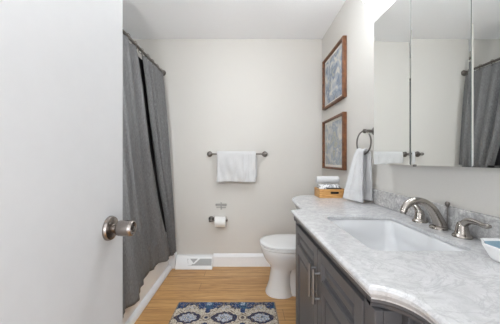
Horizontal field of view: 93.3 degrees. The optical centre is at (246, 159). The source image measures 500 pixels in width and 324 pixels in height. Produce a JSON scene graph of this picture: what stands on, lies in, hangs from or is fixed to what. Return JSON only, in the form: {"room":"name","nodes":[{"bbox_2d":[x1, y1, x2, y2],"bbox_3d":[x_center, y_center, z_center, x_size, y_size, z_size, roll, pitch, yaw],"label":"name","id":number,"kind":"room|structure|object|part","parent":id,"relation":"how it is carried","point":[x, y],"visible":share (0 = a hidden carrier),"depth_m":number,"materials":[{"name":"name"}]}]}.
{"room":"bathroom","nodes":[
{"label":"bathroom","id":0,"kind":"room"},
{"bbox_2d":[134,267,295,323],"bbox_3d":[-0.422,1.190,0.660,2.656,0.100,3.960,0,0,0],"label":"floor","id":1,"kind":"structure","parent":0,"point":[218,284],"depth_m":2.05,"materials":[{"name":"brown wood"}]},
{"bbox_2d":[123,234,168,323],"bbox_3d":[-1.233,0.950,1.753,0.826,0.380,1.566,0,0,0],"label":"bathtub","id":2,"kind":"object","parent":1,"relation":"on","point":[153,276],"visible":0.02,"depth_m":1.97,"materials":[{"name":"ceramic"}]},
{"bbox_2d":[168,302,278,323],"bbox_3d":[-0.161,1.135,1.615,0.769,0.009,0.534,0,0,0],"label":"bath rug","id":3,"kind":"object","parent":1,"relation":"on","point":[185,312],"visible":1,"depth_m":1.74,"materials":[{"name":"fabric"}]},
{"bbox_2d":[260,234,295,298],"bbox_3d":[0.455,0.755,2.050,0.690,0.770,0.440,0,0,0],"label":"toilet","id":4,"kind":"object","parent":1,"relation":"on","point":[279,250],"visible":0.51,"depth_m":1.95,"materials":[{"name":"white ceramic"}]},
{"bbox_3d":[0.344,0.732,2.050,0.462,0.020,0.374,0,0,0],"label":"seat","id":5,"kind":"part","parent":4,"relation":"part of","materials":[{"name":"white ceramic"}]},
{"bbox_3d":[0.347,0.708,2.050,0.475,0.028,0.380,0,0,0],"label":"lid","id":6,"kind":"part","parent":4,"relation":"part of","materials":[{"name":"white ceramic"}]},
{"bbox_2d":[294,206,430,323],"bbox_3d":[0.520,0.722,0.875,0.569,0.836,1.450,0,0,0],"label":"vanity cabinet","id":7,"kind":"object","parent":1,"relation":"on","point":[326,293],"visible":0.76,"depth_m":0.79,"materials":[{"name":"grey paint"}]},
{"bbox_3d":[0.271,0.678,1.065,0.021,0.688,0.350,0,0,-1],"label":"door","id":8,"kind":"part","parent":7,"relation":"part of","materials":[{"name":"grey paint"}]},
{"bbox_3d":[0.250,0.461,0.912,0.030,0.128,0.012,0,0,0],"label":"handle","id":9,"kind":"part","parent":7,"relation":"part of","materials":[{"name":"grey metal"}]},
{"bbox_3d":[0.252,0.461,0.864,0.030,0.128,0.012,0,0,0],"label":"handle","id":10,"kind":"part","parent":7,"relation":"part of","materials":[{"name":"grey metal"}]},
{"bbox_3d":[0.280,0.678,0.722,0.021,0.688,0.327,0,0,-1],"label":"door","id":11,"kind":"part","parent":7,"relation":"part of","materials":[{"name":"grey paint"}]},
{"bbox_3d":[0.285,0.733,0.532,0.018,0.815,0.048,0,0,0],"label":"corner post","id":12,"kind":"part","parent":7,"relation":"part of","materials":[{"name":"grey paint"}]},
{"bbox_2d":[291,195,499,323],"bbox_3d":[0.521,0.287,0.985,0.565,0.034,1.670,0,0,0],"label":"countertop","id":13,"kind":"structure","parent":7,"relation":"on","point":[441,287],"depth_m":0.59,"materials":[{"name":"white stone"}]},
{"bbox_2d":[314,187,343,197],"bbox_3d":[0.611,0.238,1.744,0.188,0.062,0.137,0,0,0],"label":"wooden tray","id":14,"kind":"object","parent":13,"relation":"on","point":[321,193],"visible":0.72,"depth_m":1.68,"materials":[{"name":"brown wood"}]},
{"bbox_2d":[317,184,339,188],"bbox_3d":[0.606,0.220,1.761,0.156,0.079,0.073,0,0,0],"label":"rolled washcloth","id":15,"kind":"object","parent":14,"relation":"in","point":[320,186],"visible":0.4,"depth_m":1.74,"materials":[{"name":"white fabric"}]},
{"bbox_2d":[316,176,339,182],"bbox_3d":[0.601,0.148,1.766,0.166,0.053,0.052,0,0,0],"label":"rolled washcloth","id":16,"kind":"object","parent":15,"relation":"on","point":[319,179],"visible":1,"depth_m":1.74,"materials":[{"name":"white fabric"}]},
{"bbox_3d":[0.611,0.234,1.679,0.170,0.054,0.009,0,0,0],"label":"handle panel","id":17,"kind":"part","parent":14,"relation":"part of","materials":[{"name":"brown wood"}]},
{"bbox_2d":[326,188,341,193],"bbox_3d":[0.625,0.231,1.702,0.106,0.060,0.034,0,0,0],"label":"box","id":18,"kind":"object","parent":14,"relation":"in","point":[326,188],"visible":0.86,"depth_m":1.69,"materials":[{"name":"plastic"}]},
{"bbox_2d":[329,219,466,250],"bbox_3d":[0.528,0.366,0.914,0.344,0.167,0.460,0,0,0],"label":"sink","id":19,"kind":"object","parent":13,"relation":"in","point":[375,234],"visible":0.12,"depth_m":1.10,"materials":[{"name":"ceramic"}]},
{"bbox_2d":[400,197,491,239],"bbox_3d":[0.696,0.208,0.930,0.184,0.124,0.402,0,0,0],"label":"faucet","id":20,"kind":"object","parent":13,"relation":"on","point":[462,231],"visible":1,"depth_m":0.91,"materials":[{"name":"silver metal"}]},
{"bbox_3d":[0.757,0.222,1.072,0.030,0.054,0.118,0,0,0],"label":"lever","id":21,"kind":"part","parent":20,"relation":"part of","materials":[{"name":"silver metal"}]},
{"bbox_3d":[0.755,0.242,1.032,0.057,0.054,0.057,0,0,0],"label":"handle","id":22,"kind":"part","parent":20,"relation":"part of","materials":[{"name":"silver metal"}]},
{"bbox_3d":[0.693,0.208,0.930,0.178,0.124,0.064,0,0,0],"label":"spout","id":23,"kind":"part","parent":20,"relation":"part of","materials":[{"name":"silver metal"}]},
{"bbox_3d":[0.779,0.215,0.918,0.017,0.109,0.017,0,0,0],"label":"lift rod","id":24,"kind":"part","parent":20,"relation":"part of","materials":[{"name":"silver metal"}]},
{"bbox_3d":[0.755,0.242,0.828,0.057,0.054,0.057,0,0,0],"label":"handle","id":25,"kind":"part","parent":20,"relation":"part of","materials":[{"name":"silver metal"}]},
{"bbox_3d":[0.757,0.222,0.788,0.030,0.054,0.118,0,0,0],"label":"lever","id":26,"kind":"part","parent":20,"relation":"part of","materials":[{"name":"silver metal"}]},
{"bbox_2d":[480,238,499,262],"bbox_3d":[0.700,0.248,0.618,0.116,0.043,0.133,0,0,0],"label":"soap dish","id":27,"kind":"object","parent":13,"relation":"on","point":[491,245],"visible":1,"depth_m":0.64,"materials":[{"name":"white ceramic"}]},
{"bbox_3d":[0.326,0.733,0.507,0.062,0.814,0.037,0,0,0],"label":"frame","id":28,"kind":"part","parent":7,"relation":"part of","materials":[{"name":"grey paint"}]},
{"bbox_2d":[129,39,321,254],"bbox_3d":[-0.422,-0.080,2.590,2.656,2.440,0.100,0,0,0],"label":"wall","id":29,"kind":"structure","parent":0,"point":[258,95],"depth_m":2.54,"materials":[{"name":"paint"}]},
{"bbox_2d":[123,29,165,75],"bbox_3d":[-0.902,-0.935,1.752,0.064,0.064,1.573,0,0,0],"label":"shower curtain rod","id":30,"kind":"object","parent":29,"relation":"attached to","point":[131,40],"visible":0.55,"depth_m":2.00,"materials":[{"name":"silver metal"}]},
{"bbox_2d":[123,33,175,317],"bbox_3d":[-0.841,0.011,1.878,0.207,1.938,1.260,0,0,0],"label":"shower curtain","id":31,"kind":"object","parent":30,"relation":"hanging from","point":[147,176],"visible":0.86,"depth_m":1.91,"materials":[{"name":"grey fabric"}]},
{"bbox_3d":[-0.828,0.022,2.246,0.178,1.880,0.520,0,0,0],"label":"curtain panel","id":32,"kind":"part","parent":31,"relation":"part of","materials":[{"name":"grey fabric"}]},
{"bbox_2d":[125,265,171,323],"bbox_3d":[-0.802,1.119,1.720,0.034,0.042,1.500,0,0,0],"label":"trim","id":33,"kind":"structure","parent":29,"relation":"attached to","point":[132,319],"depth_m":1.90,"materials":[{"name":"white paint"}]},
{"bbox_2d":[169,252,176,268],"bbox_3d":[-0.788,1.062,2.505,0.067,0.155,0.070,0,0,0],"label":"trim","id":34,"kind":"structure","parent":29,"relation":"attached to","point":[172,259],"depth_m":2.47,"materials":[{"name":"white paint"}]},
{"bbox_2d":[175,255,212,269],"bbox_3d":[-0.555,1.078,2.496,0.386,0.124,0.088,0,0,0],"label":"floor vent","id":35,"kind":"object","parent":29,"relation":"attached to","point":[183,262],"visible":1,"depth_m":2.48,"materials":[{"name":"metal"}]},
{"bbox_2d":[187,259,211,265],"bbox_3d":[-0.501,1.071,2.477,0.258,0.062,0.031,0,0,0],"label":"grille","id":36,"kind":"object","parent":35,"relation":"attached to","point":[190,262],"depth_m":2.48,"materials":[{"name":"metal"}]},
{"bbox_2d":[209,216,227,221],"bbox_3d":[-0.307,0.632,2.491,0.211,0.060,0.095,0,0,0],"label":"toilet paper holder","id":37,"kind":"object","parent":29,"relation":"attached to","point":[211,218],"visible":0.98,"depth_m":2.49,"materials":[{"name":"silver metal"}]},
{"bbox_2d":[214,217,225,226],"bbox_3d":[-0.278,0.643,2.462,0.111,0.105,0.105,0,0,0],"label":"toilet paper roll","id":38,"kind":"object","parent":37,"relation":"on","point":[219,221],"visible":0.99,"depth_m":2.42,"materials":[{"name":"paper"}]},
{"bbox_2d":[215,202,226,209],"bbox_3d":[-0.278,0.493,2.535,0.120,0.079,0.010,0,0,0],"label":"wall bracket","id":39,"kind":"object","parent":29,"relation":"attached to","point":[221,204],"visible":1,"depth_m":2.53,"materials":[{"name":"grey metal"}]},
{"bbox_2d":[207,151,266,156],"bbox_3d":[-0.105,-0.063,2.497,0.650,0.060,0.084,0,0,0],"label":"towel bar","id":40,"kind":"object","parent":29,"relation":"attached to","point":[209,154],"visible":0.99,"depth_m":2.47,"materials":[{"name":"silver metal"}]},
{"bbox_2d":[217,151,256,182],"bbox_3d":[-0.104,0.072,2.461,0.419,0.325,0.086,0,0,0],"label":"hand towel","id":41,"kind":"object","parent":40,"relation":"hanging from","point":[232,166],"visible":1,"depth_m":2.44,"materials":[{"name":"white fabric"}]},
{"bbox_3d":[-0.105,-0.063,2.472,0.590,0.017,0.017,0,0,0],"label":"rail","id":42,"kind":"part","parent":40,"relation":"part of","materials":[{"name":"silver metal"}]},
{"bbox_2d":[213,253,270,266],"bbox_3d":[0.223,1.073,2.531,1.166,0.135,0.018,0,0,0],"label":"baseboard","id":43,"kind":"structure","parent":29,"relation":"attached to","point":[219,259],"depth_m":2.52,"materials":[{"name":"white paint"}]},
{"bbox_2d":[123,0,345,38],"bbox_3d":[-0.422,-1.350,1.250,2.656,0.100,2.780,0,0,0],"label":"ceiling","id":44,"kind":"structure","parent":0,"point":[142,19],"depth_m":2.17,"materials":[{"name":"paint"}]},
{"bbox_2d":[322,0,499,216],"bbox_3d":[0.856,-0.080,1.200,0.100,2.440,2.680,0,0,0],"label":"wall","id":45,"kind":"structure","parent":0,"point":[476,189],"depth_m":1.52,"materials":[{"name":"paint"}]},
{"bbox_2d":[322,35,346,109],"bbox_3d":[0.788,-0.757,2.165,0.034,0.495,0.520,0,0,0],"label":"framed picture","id":46,"kind":"object","parent":45,"relation":"attached to","point":[334,66],"visible":1,"depth_m":2.11,"materials":[{"name":"brown wood"}]},
{"bbox_2d":[325,45,341,104],"bbox_3d":[0.793,-0.757,2.165,0.002,0.413,0.438,0,0,0],"label":"print","id":47,"kind":"object","parent":46,"relation":"attached to","point":[333,63],"depth_m":2.16},
{"bbox_2d":[322,112,346,169],"bbox_3d":[0.788,-0.153,2.165,0.034,0.474,0.520,0,0,0],"label":"framed picture","id":48,"kind":"object","parent":45,"relation":"attached to","point":[334,129],"visible":1,"depth_m":2.11,"materials":[{"name":"brown wood"}]},
{"bbox_2d":[325,118,341,164],"bbox_3d":[0.793,-0.153,2.165,0.002,0.392,0.438,0,0,0],"label":"print","id":49,"kind":"object","parent":48,"relation":"attached to","point":[333,127],"depth_m":2.16},
{"bbox_2d":[356,127,373,154],"bbox_3d":[0.763,-0.120,1.487,0.084,0.177,0.154,0,0,0],"label":"towel ring","id":50,"kind":"object","parent":45,"relation":"attached to","point":[363,130],"visible":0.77,"depth_m":1.48,"materials":[{"name":"silver metal"}]},
{"bbox_2d":[343,148,372,202],"bbox_3d":[0.714,0.091,1.526,0.094,0.335,0.174,0,0,-17],"label":"hand towel","id":51,"kind":"object","parent":50,"relation":"hanging from","point":[358,186],"visible":0.97,"depth_m":1.48,"materials":[{"name":"white fabric"}]},
{"bbox_2d":[363,189,499,239],"bbox_3d":[0.794,0.226,0.980,0.019,0.088,1.660,0,0,0],"label":"backsplash","id":52,"kind":"structure","parent":45,"relation":"attached to","point":[389,200],"depth_m":0.91,"materials":[{"name":"grey stone"}]},
{"bbox_2d":[374,0,499,167],"bbox_3d":[0.756,-0.368,0.886,0.098,0.794,0.861,0,0,0],"label":"medicine cabinet","id":53,"kind":"object","parent":45,"relation":"attached to","point":[437,62],"visible":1,"depth_m":0.89,"materials":[{"name":"silver glass"}]},
{"bbox_2d":[374,0,408,163],"bbox_3d":[0.711,-0.371,1.175,0.001,0.774,0.271,0,0,-2],"label":"mirror","id":54,"kind":"object","parent":53,"relation":"attached to","point":[391,29],"depth_m":1.15,"materials":[{"name":"clear glass"}]},
{"bbox_2d":[412,0,468,164],"bbox_3d":[0.715,-0.371,0.892,0.001,0.774,0.261,0,0,0],"label":"mirror","id":55,"kind":"object","parent":53,"relation":"attached to","point":[440,28],"depth_m":0.87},
{"bbox_3d":[0.718,-0.371,0.892,0.004,0.788,0.275,0,0,0],"label":"mirror door","id":56,"kind":"part","parent":53,"relation":"part of","materials":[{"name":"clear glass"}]},
{"bbox_2d":[474,0,499,165],"bbox_3d":[0.715,-0.371,0.604,0.001,0.774,0.282,0,0,0],"label":"mirror","id":57,"kind":"object","parent":53,"relation":"attached to","point":[486,12],"depth_m":0.70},
{"bbox_3d":[-0.422,-0.080,-0.080,2.456,2.440,0.120,0,0,0],"label":"wall","id":58,"kind":"structure","parent":0,"visible":0},
{"bbox_2d":[0,0,136,323],"bbox_3d":[-0.363,0.114,0.362,0.103,2.028,0.724,0,0,0],"label":"door","id":59,"kind":"structure","parent":58,"relation":"in","point":[63,227],"depth_m":0.48,"materials":[{"name":"white paint"}]},
{"bbox_3d":[-0.341,0.188,0.652,0.055,0.044,0.044,0,0,0],"label":"knob","id":60,"kind":"part","parent":59,"relation":"part of","materials":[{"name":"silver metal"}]}
]}

